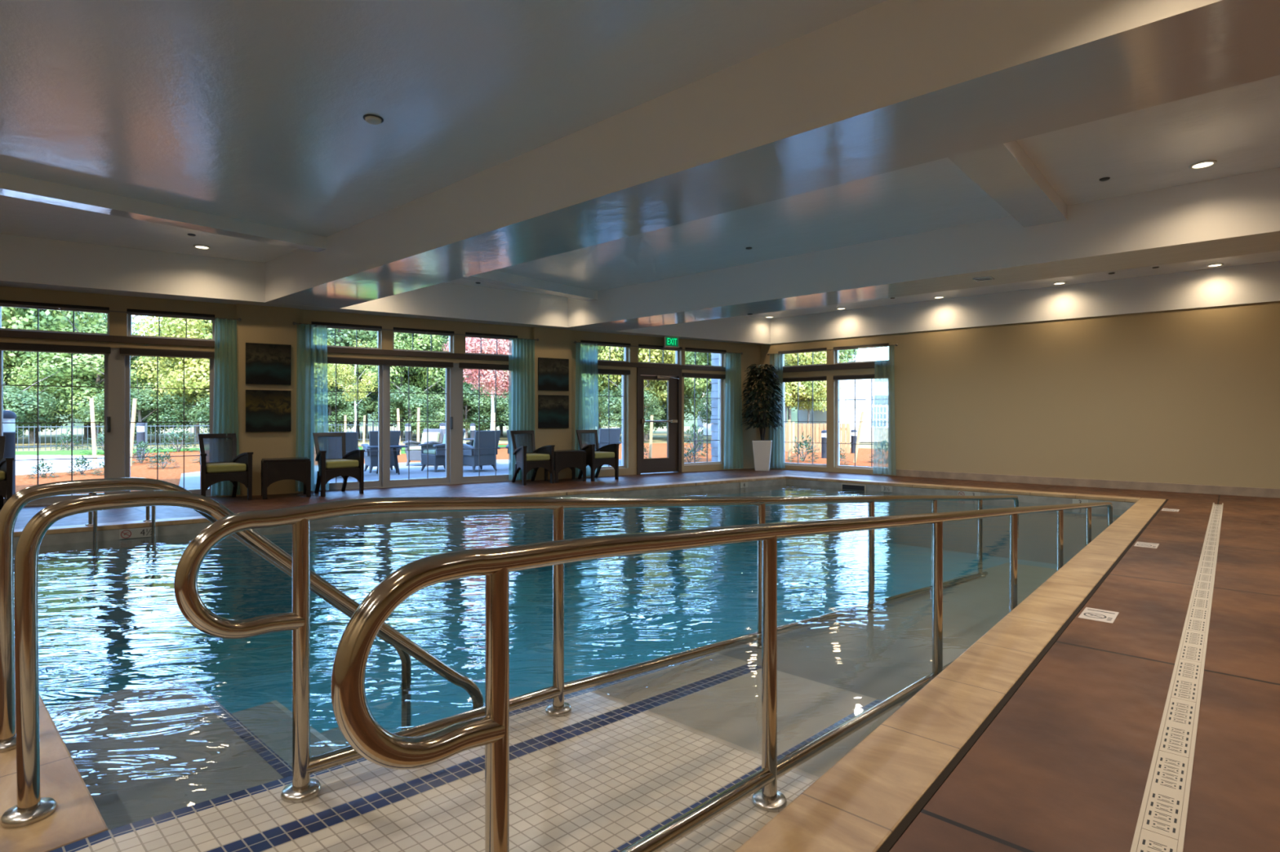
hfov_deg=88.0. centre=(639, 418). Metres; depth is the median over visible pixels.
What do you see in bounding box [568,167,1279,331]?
ceiling beam
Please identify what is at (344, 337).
tree
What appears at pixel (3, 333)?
trim
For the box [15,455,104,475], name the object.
garden path
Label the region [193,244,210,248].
recessed light
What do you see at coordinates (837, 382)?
window
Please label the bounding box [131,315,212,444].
tree
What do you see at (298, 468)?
side table
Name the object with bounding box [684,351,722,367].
window
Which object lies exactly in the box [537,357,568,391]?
painting
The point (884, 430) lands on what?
sheer curtain
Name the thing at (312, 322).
roller shade
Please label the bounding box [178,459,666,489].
patio
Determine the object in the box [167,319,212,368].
tree
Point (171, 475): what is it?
ground
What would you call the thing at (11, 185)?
trim
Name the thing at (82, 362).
tree
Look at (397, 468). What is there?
patio table
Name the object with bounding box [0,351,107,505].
door
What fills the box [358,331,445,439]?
tree
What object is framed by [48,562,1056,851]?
ramp
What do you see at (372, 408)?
tree
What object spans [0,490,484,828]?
stair rail
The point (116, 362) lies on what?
trim
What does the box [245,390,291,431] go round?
painting
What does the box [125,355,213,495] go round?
door
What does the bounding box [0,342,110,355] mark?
roller shade
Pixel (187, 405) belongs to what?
tree
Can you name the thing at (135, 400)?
stake
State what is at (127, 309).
roller shade
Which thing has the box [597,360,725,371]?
trim
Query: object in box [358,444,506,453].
lawn
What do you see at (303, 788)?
handrail
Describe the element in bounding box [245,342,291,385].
painting
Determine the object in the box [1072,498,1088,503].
depth marker
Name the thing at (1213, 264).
recessed light
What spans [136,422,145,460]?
bollard light
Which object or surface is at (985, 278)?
air vent
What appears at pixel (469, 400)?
tree
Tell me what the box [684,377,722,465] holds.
window
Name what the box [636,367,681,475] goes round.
door
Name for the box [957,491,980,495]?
depth marker
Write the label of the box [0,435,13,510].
armchair
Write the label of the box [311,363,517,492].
trim
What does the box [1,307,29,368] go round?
tree
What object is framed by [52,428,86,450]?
shrub
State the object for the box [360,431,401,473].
patio chair
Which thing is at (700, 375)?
roller shade
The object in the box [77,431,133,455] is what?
shrub
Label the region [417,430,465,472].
patio chair
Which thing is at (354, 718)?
handrail
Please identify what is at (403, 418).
tree
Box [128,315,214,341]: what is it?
window
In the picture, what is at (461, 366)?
roller shade
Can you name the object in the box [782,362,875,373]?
trim
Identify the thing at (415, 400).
tree
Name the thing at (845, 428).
fence
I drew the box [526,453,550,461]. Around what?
seat cushion
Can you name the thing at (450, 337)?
window
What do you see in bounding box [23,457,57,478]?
shrub
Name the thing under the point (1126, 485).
baseboard
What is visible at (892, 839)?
trim
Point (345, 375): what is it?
tree
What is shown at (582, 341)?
roller shade
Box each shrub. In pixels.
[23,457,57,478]
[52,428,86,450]
[64,455,102,475]
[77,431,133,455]
[91,459,104,475]
[132,440,162,464]
[146,451,181,469]
[154,424,199,452]
[192,444,209,462]
[644,444,652,458]
[684,423,710,457]
[684,447,701,462]
[786,431,819,462]
[840,447,850,465]
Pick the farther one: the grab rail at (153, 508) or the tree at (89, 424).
the tree at (89, 424)
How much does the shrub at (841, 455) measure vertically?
0.509 m
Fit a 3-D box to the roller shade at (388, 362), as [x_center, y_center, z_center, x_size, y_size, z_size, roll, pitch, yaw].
[-3.884,-0.951,11.694,1.160,0.108,0.095,0,0,-32]
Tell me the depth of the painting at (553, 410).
12.92 m
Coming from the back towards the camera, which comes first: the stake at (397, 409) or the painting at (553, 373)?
the stake at (397, 409)
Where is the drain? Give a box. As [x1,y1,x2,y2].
[1129,502,1223,851]
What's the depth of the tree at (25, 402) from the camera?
28.55 m
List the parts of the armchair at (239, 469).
leg, frame, leg, arm, leg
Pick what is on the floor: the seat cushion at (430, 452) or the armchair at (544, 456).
the armchair at (544, 456)
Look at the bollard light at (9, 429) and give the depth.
10.97 m
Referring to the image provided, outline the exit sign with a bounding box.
[662,336,679,348]
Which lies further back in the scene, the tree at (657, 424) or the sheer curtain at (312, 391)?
the tree at (657, 424)
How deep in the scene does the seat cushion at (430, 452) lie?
15.37 m
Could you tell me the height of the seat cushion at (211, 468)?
0.115 m
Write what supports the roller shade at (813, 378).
attached to the wall at (1188, 396)
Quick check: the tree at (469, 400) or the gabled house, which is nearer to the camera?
the tree at (469, 400)
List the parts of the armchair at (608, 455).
leg, frame, arm, leg, leg, arm, leg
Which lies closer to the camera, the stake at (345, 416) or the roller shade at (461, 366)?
the roller shade at (461, 366)
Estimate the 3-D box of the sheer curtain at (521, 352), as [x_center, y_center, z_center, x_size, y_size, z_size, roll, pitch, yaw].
[-2.228,-0.168,12.562,0.510,2.676,0.108,0,0,-32]
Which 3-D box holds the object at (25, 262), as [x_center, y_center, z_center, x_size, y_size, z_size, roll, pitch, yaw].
[-4.046,-2.058,11.270,16.833,0.615,0.563,0,0,-32]
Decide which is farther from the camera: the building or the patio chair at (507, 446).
the building
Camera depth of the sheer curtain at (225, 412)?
10.02 m
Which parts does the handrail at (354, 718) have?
post, post, rail, post, post, post, post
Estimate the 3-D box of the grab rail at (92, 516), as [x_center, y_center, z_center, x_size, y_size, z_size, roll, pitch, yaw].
[-6.046,1.440,7.327,0.326,1.319,0.089,0,0,42]
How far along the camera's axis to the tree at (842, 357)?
42.10 m
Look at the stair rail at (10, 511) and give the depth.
2.43 m
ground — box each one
[12,443,873,495]
[15,426,873,451]
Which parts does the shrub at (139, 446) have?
stem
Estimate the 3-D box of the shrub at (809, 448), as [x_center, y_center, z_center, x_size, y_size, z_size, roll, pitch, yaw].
[4.763,0.843,19.362,0.983,0.926,0.987,0,0,6]
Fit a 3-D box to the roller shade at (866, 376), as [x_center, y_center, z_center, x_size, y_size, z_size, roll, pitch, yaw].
[4.746,-0.883,14.260,1.220,0.103,0.095,0,0,42]
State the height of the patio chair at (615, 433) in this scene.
0.957 m
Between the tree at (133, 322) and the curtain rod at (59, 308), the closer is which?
the curtain rod at (59, 308)
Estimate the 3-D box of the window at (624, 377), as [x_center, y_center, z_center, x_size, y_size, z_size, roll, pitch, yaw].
[-0.789,0.030,13.781,1.100,2.060,0.090,0,0,-32]
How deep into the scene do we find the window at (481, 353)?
12.42 m
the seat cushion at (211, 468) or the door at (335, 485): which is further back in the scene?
the door at (335, 485)
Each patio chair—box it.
[328,431,359,458]
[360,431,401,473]
[402,428,444,466]
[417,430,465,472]
[441,428,473,446]
[462,430,501,472]
[506,430,508,453]
[599,428,621,448]
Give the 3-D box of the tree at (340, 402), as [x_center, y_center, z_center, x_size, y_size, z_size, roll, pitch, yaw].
[-16.813,-0.557,35.620,4.573,3.916,4.289,0,0,26]
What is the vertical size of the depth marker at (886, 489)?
0.104 m
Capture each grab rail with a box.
[84,492,97,611]
[142,506,155,603]
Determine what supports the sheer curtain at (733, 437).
hanging from the curtain rod at (575, 342)
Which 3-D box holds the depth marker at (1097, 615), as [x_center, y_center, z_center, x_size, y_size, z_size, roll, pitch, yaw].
[2.792,1.204,4.037,0.170,0.013,0.290,0,0,42]
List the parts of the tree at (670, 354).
crown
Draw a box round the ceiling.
[0,0,1279,319]
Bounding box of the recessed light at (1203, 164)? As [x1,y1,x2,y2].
[1188,160,1217,168]
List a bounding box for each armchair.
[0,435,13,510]
[197,433,253,500]
[312,432,364,497]
[510,430,555,485]
[576,429,619,481]
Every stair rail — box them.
[0,477,411,752]
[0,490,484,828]
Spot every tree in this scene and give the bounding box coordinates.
[1,306,106,443]
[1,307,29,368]
[3,314,175,444]
[3,361,84,443]
[3,372,60,437]
[8,315,139,438]
[72,362,194,440]
[72,366,194,435]
[104,314,173,408]
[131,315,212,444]
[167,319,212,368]
[180,391,209,428]
[186,394,209,434]
[327,328,377,432]
[327,328,395,435]
[327,338,348,391]
[328,339,377,431]
[328,386,377,431]
[328,386,377,432]
[342,374,405,433]
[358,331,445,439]
[366,382,445,427]
[370,380,445,440]
[391,335,481,414]
[436,382,506,438]
[441,337,508,430]
[443,337,508,412]
[463,404,508,436]
[481,386,508,428]
[597,346,650,439]
[597,346,694,441]
[598,376,666,435]
[598,393,608,427]
[614,383,693,438]
[644,351,706,418]
[663,382,705,408]
[684,351,712,414]
[696,381,713,423]
[740,364,783,471]
[784,351,826,423]
[784,351,826,423]
[786,349,859,411]
[786,355,825,423]
[816,351,857,399]
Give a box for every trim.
[0,172,326,252]
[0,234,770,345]
[0,329,214,346]
[23,347,216,506]
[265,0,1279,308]
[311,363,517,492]
[327,346,508,361]
[462,270,597,301]
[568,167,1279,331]
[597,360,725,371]
[770,261,1279,344]
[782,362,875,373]
[793,475,1168,851]
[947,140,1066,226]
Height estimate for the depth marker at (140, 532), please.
0.104 m
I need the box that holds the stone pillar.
[711,353,719,462]
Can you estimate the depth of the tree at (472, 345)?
25.27 m
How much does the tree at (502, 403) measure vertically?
3.797 m
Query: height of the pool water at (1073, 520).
1.535 m
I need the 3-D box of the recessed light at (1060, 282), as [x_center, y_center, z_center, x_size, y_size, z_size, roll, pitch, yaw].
[7.283,-2.339,11.517,0.200,0.012,0.200,0,0,42]
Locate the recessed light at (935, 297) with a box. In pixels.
[933,296,944,298]
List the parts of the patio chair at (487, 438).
arm, leg, seat, backrest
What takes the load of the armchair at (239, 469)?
on the floor
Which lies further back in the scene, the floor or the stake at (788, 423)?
the stake at (788, 423)
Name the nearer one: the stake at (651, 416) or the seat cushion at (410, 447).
the seat cushion at (410, 447)
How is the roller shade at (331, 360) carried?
attached to the wall at (259, 324)
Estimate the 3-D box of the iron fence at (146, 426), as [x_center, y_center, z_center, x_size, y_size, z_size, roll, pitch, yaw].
[-19.625,0.785,30.430,24.491,1.230,0.077,0,0,-43]
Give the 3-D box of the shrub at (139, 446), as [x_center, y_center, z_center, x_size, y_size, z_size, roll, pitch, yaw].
[-14.016,0.961,18.665,1.101,0.675,1.151,0,0,-3]
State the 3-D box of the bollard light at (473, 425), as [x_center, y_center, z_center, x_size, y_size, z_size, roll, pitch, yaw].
[-6.554,0.735,26.001,0.224,1.070,0.224,0,0,42]
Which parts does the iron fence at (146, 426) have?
post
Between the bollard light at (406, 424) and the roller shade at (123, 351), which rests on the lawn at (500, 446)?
the bollard light at (406, 424)
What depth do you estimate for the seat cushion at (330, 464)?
10.33 m
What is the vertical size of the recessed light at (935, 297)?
0.012 m
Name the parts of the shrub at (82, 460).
stem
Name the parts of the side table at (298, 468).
leg, leg, leg, leg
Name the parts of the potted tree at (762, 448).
stem, planter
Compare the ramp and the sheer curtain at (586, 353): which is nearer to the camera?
the ramp
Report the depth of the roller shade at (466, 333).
12.34 m
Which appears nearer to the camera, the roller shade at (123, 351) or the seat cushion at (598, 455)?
the roller shade at (123, 351)
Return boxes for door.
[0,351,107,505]
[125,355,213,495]
[328,364,382,488]
[387,365,449,486]
[461,368,508,482]
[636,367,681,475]
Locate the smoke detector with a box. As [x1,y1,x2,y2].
[363,114,383,124]
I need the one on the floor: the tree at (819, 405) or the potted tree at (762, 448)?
the potted tree at (762, 448)
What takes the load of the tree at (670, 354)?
on the ground at (660, 435)
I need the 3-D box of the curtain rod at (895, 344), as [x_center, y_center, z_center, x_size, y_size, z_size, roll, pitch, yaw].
[4.176,-1.500,14.651,3.054,0.060,0.151,0,0,42]
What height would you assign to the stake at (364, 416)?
1.384 m
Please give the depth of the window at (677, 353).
14.63 m
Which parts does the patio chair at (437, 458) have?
arm, seat, leg, arm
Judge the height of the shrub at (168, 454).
0.462 m
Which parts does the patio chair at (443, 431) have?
backrest, arm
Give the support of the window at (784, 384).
in the wall at (1188, 396)
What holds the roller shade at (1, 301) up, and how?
attached to the window at (108, 314)
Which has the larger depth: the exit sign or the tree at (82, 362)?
the tree at (82, 362)
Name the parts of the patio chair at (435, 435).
arm, seat, arm, backrest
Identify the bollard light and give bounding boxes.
[3,410,16,494]
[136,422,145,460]
[404,423,411,453]
[439,422,445,429]
[470,422,475,438]
[693,426,698,452]
[697,425,703,450]
[821,430,826,458]
[850,429,857,453]
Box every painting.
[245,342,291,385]
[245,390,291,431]
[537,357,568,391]
[537,395,568,428]
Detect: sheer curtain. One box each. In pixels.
[210,317,239,496]
[295,323,328,491]
[508,337,534,480]
[574,342,599,477]
[724,352,743,469]
[768,352,785,468]
[872,344,896,475]
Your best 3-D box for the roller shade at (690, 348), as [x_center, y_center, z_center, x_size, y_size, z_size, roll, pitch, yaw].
[1.482,-1.524,15.042,1.150,0.083,0.095,0,0,-32]
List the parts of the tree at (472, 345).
crown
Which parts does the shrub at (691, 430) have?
stem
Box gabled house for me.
[697,389,713,435]
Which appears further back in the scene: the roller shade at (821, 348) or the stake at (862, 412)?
the stake at (862, 412)
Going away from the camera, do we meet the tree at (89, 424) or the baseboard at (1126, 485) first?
the baseboard at (1126, 485)
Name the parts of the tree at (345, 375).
crown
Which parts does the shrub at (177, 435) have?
stem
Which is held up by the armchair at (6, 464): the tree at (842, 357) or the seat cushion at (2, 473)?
the seat cushion at (2, 473)
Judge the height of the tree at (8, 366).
5.291 m
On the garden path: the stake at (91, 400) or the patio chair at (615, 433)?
the stake at (91, 400)
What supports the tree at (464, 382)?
on the ground at (660, 435)
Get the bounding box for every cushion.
[0,470,5,480]
[205,462,246,473]
[325,459,359,468]
[408,446,421,449]
[421,432,439,444]
[423,448,435,454]
[442,434,445,444]
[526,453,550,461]
[595,451,614,458]
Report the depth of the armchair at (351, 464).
10.47 m
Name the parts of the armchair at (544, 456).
leg, arm, frame, leg, leg, arm, leg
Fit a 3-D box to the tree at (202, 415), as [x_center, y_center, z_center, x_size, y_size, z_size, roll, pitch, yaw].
[-20.027,-0.422,32.802,4.192,3.649,3.932,0,0,-43]
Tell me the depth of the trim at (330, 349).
11.61 m
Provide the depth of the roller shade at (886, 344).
14.24 m
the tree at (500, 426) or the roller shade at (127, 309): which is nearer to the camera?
the roller shade at (127, 309)
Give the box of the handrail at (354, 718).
[330,502,1112,851]
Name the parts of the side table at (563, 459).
leg, leg, leg, leg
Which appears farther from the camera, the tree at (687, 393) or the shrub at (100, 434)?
the tree at (687, 393)
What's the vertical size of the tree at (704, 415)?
3.286 m
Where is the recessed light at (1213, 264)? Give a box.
[1206,263,1223,266]
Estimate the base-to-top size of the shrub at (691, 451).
0.462 m
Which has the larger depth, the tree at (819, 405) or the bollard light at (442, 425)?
the tree at (819, 405)
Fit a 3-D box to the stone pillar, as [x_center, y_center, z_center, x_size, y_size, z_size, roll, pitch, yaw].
[2.344,-0.835,18.120,0.624,4.170,0.520,0,0,-32]
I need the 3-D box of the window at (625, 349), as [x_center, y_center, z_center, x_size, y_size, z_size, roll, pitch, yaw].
[-0.781,-1.367,13.786,1.160,0.395,0.090,0,0,-32]
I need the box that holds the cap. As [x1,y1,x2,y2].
[1098,177,1110,181]
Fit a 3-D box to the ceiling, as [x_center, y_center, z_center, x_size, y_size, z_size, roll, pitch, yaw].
[0.229,-2.598,7.523,17.490,0.505,16.520,0,0,42]
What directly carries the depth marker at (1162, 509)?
on the floor
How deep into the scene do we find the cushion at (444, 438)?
15.87 m
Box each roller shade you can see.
[0,300,109,313]
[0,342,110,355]
[120,347,214,359]
[126,308,214,320]
[311,321,382,331]
[327,356,385,365]
[385,359,453,368]
[393,327,454,336]
[458,362,508,370]
[465,332,517,339]
[580,340,631,347]
[597,368,630,375]
[638,344,682,351]
[682,373,725,379]
[684,347,726,354]
[777,347,826,354]
[782,376,826,382]
[833,342,888,351]
[833,373,874,380]
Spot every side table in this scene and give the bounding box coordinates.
[261,457,311,499]
[544,449,586,483]
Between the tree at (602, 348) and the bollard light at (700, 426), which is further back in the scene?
the tree at (602, 348)
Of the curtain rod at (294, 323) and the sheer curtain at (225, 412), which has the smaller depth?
the sheer curtain at (225, 412)
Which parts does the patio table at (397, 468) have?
leg, leg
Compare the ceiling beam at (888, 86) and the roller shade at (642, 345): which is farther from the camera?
the roller shade at (642, 345)
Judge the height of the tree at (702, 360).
7.905 m
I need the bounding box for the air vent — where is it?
[972,276,994,281]
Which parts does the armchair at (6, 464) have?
leg, frame, arm, leg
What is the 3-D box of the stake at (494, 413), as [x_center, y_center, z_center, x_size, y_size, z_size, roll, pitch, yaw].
[-5.748,0.530,26.152,0.083,1.480,0.083,0,0,-26]
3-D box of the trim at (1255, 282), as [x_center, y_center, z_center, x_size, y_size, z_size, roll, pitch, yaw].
[7.486,-2.058,11.792,11.964,0.614,0.040,0,0,42]
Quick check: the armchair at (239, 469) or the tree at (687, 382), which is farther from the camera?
the tree at (687, 382)
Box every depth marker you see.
[119,527,157,539]
[740,482,747,488]
[881,485,892,492]
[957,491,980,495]
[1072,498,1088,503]
[1078,607,1119,623]
[1133,542,1159,548]
[1161,508,1179,511]
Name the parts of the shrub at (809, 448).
stem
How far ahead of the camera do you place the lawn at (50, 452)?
24.09 m
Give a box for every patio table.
[367,445,408,474]
[462,438,500,466]
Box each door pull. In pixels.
[106,416,110,432]
[449,417,453,429]
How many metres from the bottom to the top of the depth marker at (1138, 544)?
0.013 m
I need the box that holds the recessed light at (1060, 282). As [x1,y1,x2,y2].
[1053,281,1066,284]
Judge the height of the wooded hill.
12.574 m
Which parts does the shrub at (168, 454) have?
stem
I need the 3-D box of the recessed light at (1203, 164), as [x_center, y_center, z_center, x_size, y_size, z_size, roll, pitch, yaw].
[5.197,-2.339,6.125,0.200,0.012,0.200,0,0,42]
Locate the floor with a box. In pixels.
[0,468,1279,851]
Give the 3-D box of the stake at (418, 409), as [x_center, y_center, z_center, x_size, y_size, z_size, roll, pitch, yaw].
[-7.516,0.460,22.496,0.106,1.621,0.087,0,0,19]
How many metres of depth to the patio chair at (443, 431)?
17.65 m
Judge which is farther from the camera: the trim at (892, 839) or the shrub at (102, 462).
the shrub at (102, 462)
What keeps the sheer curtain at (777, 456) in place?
hanging from the curtain rod at (895, 344)
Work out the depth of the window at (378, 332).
11.27 m
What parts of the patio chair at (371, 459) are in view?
arm, leg, seat, backrest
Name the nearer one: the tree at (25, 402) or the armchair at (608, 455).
the armchair at (608, 455)
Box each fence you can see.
[15,422,420,451]
[785,423,849,453]
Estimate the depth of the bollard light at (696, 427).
24.94 m
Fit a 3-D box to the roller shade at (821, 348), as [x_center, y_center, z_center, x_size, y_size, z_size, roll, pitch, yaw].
[3.717,-1.528,15.180,1.200,0.073,0.095,0,0,42]
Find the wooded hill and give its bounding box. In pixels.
[47,379,797,428]
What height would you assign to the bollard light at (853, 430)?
0.850 m
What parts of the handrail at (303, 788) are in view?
post, post, rail, rail, post, post, post, post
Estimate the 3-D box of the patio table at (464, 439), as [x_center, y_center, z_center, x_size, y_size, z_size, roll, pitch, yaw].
[-4.148,0.890,17.262,1.000,0.703,1.000,0,0,42]
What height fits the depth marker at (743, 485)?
0.104 m
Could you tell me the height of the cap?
0.014 m
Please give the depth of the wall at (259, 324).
10.96 m
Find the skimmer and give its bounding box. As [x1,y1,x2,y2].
[841,483,866,490]
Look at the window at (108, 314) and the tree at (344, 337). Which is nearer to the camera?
the window at (108, 314)
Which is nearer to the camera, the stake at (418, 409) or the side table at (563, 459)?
the side table at (563, 459)
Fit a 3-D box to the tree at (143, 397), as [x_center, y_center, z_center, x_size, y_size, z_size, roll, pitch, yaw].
[-23.928,-0.481,31.495,4.573,3.772,4.289,0,0,-36]
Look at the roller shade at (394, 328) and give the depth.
11.69 m
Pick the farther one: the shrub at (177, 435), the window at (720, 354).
the shrub at (177, 435)
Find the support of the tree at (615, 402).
on the ground at (660, 435)
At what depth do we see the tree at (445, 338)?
39.91 m
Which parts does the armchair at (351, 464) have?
leg, arm, leg, frame, leg, arm, leg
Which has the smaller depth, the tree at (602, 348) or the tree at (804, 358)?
the tree at (804, 358)
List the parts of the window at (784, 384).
pane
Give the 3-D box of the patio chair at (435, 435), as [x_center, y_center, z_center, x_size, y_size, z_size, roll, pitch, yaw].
[-5.621,0.767,17.370,0.760,0.957,0.825,0,0,20]
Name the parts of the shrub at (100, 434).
stem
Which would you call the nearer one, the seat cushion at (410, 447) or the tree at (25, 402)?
the seat cushion at (410, 447)
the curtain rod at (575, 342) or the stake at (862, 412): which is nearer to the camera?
the curtain rod at (575, 342)
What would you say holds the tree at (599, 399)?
on the ground at (660, 435)
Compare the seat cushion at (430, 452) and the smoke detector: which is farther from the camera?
the seat cushion at (430, 452)
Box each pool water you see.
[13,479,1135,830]
[13,484,1126,687]
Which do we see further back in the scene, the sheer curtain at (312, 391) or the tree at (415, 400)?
the tree at (415, 400)
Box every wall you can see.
[0,286,760,497]
[760,301,1279,488]
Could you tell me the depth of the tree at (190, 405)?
38.09 m
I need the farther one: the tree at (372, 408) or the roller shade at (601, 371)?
the tree at (372, 408)
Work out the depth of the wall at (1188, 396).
11.49 m
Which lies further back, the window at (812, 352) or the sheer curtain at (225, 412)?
the window at (812, 352)
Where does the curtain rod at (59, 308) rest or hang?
attached to the wall at (259, 324)
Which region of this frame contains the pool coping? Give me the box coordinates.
[0,475,1165,851]
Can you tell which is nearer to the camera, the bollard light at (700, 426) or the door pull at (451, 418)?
the door pull at (451, 418)
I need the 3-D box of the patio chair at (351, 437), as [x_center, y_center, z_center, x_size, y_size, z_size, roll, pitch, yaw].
[-6.307,0.767,13.873,0.760,0.957,0.825,0,0,-32]
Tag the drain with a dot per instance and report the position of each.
(1160, 830)
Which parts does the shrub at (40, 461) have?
stem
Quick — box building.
[798,360,874,442]
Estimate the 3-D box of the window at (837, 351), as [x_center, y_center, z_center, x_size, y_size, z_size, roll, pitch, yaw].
[4.834,-1.375,14.359,1.220,0.380,0.090,0,0,42]
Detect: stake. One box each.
[89,398,97,465]
[130,398,137,466]
[344,415,346,431]
[362,415,365,444]
[396,408,400,454]
[417,408,420,441]
[493,413,495,430]
[648,415,653,457]
[787,419,791,460]
[791,422,794,453]
[853,411,864,462]
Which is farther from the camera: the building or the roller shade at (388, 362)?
the building
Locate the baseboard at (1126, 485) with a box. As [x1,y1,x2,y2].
[896,469,1279,498]
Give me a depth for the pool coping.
2.46 m
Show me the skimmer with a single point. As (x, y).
(850, 486)
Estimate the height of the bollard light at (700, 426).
1.000 m
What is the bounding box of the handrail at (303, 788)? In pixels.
[173,495,1018,803]
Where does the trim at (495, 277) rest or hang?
attached to the ceiling
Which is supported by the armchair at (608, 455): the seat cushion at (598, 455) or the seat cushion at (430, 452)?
the seat cushion at (598, 455)
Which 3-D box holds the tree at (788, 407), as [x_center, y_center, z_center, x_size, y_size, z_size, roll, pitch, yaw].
[7.902,-2.067,35.069,5.148,6.937,5.003,0,0,-29]
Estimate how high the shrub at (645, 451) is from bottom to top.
0.585 m
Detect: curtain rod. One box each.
[0,303,241,321]
[292,321,538,341]
[573,341,742,355]
[767,343,897,355]
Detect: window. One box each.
[0,306,109,335]
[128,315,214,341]
[327,328,380,349]
[393,332,452,353]
[465,337,508,355]
[597,346,627,362]
[600,374,626,469]
[638,349,679,364]
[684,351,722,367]
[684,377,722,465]
[782,351,826,367]
[782,381,826,466]
[835,347,875,364]
[835,378,874,469]
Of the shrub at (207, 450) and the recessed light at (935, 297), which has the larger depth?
the shrub at (207, 450)
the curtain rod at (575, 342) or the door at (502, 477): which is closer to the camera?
the door at (502, 477)
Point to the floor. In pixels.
(1064, 765)
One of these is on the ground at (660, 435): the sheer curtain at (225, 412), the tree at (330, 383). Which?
the tree at (330, 383)
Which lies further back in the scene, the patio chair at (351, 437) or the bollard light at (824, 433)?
the bollard light at (824, 433)
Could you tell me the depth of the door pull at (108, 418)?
9.38 m
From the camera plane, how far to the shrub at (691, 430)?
22.09 m
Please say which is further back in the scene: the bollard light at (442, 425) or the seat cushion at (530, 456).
the bollard light at (442, 425)
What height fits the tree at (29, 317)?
10.894 m
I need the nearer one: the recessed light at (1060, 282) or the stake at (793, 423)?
the recessed light at (1060, 282)
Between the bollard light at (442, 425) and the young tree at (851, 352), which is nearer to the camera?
the young tree at (851, 352)
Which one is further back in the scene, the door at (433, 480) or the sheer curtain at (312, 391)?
the door at (433, 480)
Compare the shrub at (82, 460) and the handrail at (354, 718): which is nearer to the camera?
the handrail at (354, 718)
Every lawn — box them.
[15,448,209,455]
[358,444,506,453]
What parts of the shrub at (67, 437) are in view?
stem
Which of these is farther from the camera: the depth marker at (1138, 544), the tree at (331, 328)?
the tree at (331, 328)
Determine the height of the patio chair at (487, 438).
0.957 m
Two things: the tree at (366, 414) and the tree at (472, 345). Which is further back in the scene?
the tree at (366, 414)
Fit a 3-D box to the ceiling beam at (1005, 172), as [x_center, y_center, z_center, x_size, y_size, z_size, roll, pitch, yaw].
[3.263,-2.277,6.017,0.420,0.175,3.940,0,0,42]

